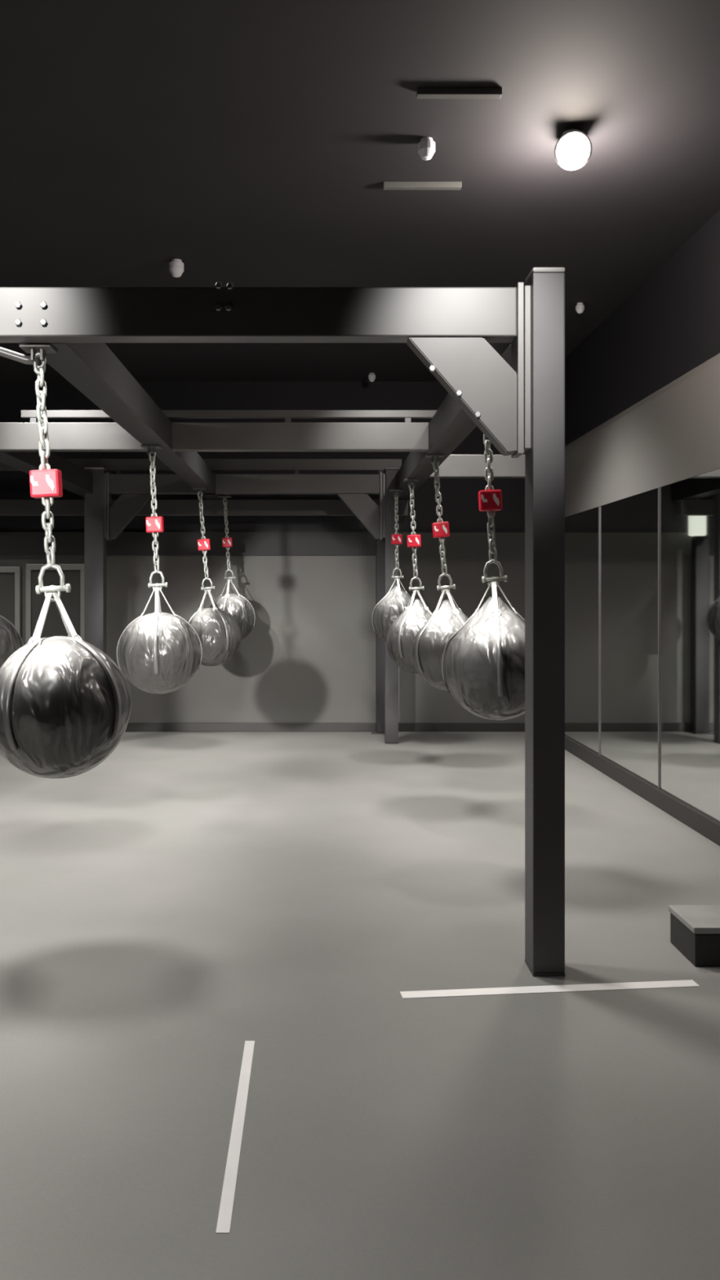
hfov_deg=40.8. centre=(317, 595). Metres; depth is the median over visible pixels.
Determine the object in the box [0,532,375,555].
trim
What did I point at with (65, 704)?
bag
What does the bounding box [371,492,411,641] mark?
bag
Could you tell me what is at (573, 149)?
ceiling lamp
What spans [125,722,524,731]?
baseboard
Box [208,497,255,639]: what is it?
bag
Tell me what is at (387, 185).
rail
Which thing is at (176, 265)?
ceiling fixture
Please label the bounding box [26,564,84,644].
door
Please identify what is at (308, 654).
wall
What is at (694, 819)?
baseboard
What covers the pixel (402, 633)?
bag
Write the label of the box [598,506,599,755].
trim
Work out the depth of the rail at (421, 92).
4.19 m
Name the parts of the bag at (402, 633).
chain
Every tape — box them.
[215,1040,254,1233]
[400,979,699,998]
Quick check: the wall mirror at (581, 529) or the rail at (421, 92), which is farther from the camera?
the wall mirror at (581, 529)
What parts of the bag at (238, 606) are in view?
chain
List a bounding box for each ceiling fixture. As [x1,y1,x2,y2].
[168,258,183,277]
[368,373,375,382]
[417,137,435,159]
[575,302,584,313]
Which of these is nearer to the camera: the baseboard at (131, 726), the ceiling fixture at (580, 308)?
the ceiling fixture at (580, 308)
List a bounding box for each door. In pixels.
[0,566,21,636]
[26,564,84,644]
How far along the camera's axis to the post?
9.74 m
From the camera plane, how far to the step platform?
3.70 m
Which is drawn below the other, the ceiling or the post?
the post
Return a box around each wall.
[0,381,524,722]
[564,209,719,449]
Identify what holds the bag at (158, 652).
hanging from the rack
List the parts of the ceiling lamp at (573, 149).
stem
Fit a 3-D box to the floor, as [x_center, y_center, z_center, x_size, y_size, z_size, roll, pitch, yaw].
[-1.815,1.450,2.475,8.770,0.100,15.350,0,0,0]
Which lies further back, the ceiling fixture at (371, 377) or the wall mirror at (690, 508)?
the ceiling fixture at (371, 377)
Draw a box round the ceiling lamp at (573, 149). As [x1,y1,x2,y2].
[554,128,591,170]
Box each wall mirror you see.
[564,506,598,754]
[600,488,657,787]
[659,468,719,822]
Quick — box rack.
[0,266,564,976]
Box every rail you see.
[382,181,462,190]
[416,87,502,98]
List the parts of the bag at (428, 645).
chain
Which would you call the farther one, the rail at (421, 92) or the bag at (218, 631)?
the bag at (218, 631)
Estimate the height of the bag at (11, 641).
1.566 m
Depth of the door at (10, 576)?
9.92 m
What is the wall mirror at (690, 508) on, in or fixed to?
attached to the wall at (666, 331)
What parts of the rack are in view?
mount arm, post, plate, rail, rail, plate, post, plate, post, plate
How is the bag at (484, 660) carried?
hanging from the rack
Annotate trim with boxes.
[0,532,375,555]
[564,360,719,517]
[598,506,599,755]
[657,487,659,789]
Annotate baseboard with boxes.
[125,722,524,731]
[564,735,719,845]
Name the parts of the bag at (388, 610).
chain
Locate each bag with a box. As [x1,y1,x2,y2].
[0,351,131,778]
[0,615,23,667]
[116,448,202,693]
[186,490,240,666]
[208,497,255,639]
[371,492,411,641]
[386,481,432,673]
[412,457,468,690]
[441,433,524,719]
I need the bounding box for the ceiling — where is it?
[0,0,719,381]
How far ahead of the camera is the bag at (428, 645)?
6.51 m
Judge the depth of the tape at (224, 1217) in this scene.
2.46 m
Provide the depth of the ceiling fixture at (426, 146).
4.64 m
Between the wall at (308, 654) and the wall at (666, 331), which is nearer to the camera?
the wall at (666, 331)
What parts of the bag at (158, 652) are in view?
chain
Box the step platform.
[668,905,719,966]
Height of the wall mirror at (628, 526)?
2.000 m
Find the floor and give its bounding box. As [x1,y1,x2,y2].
[0,731,719,1279]
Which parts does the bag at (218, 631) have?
chain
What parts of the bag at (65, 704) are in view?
chain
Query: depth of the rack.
3.59 m
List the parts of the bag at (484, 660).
chain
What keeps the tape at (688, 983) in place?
on the floor
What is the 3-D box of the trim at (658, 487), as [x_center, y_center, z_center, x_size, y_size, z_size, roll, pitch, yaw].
[2.264,0.285,6.420,0.008,2.004,0.016,0,0,0]

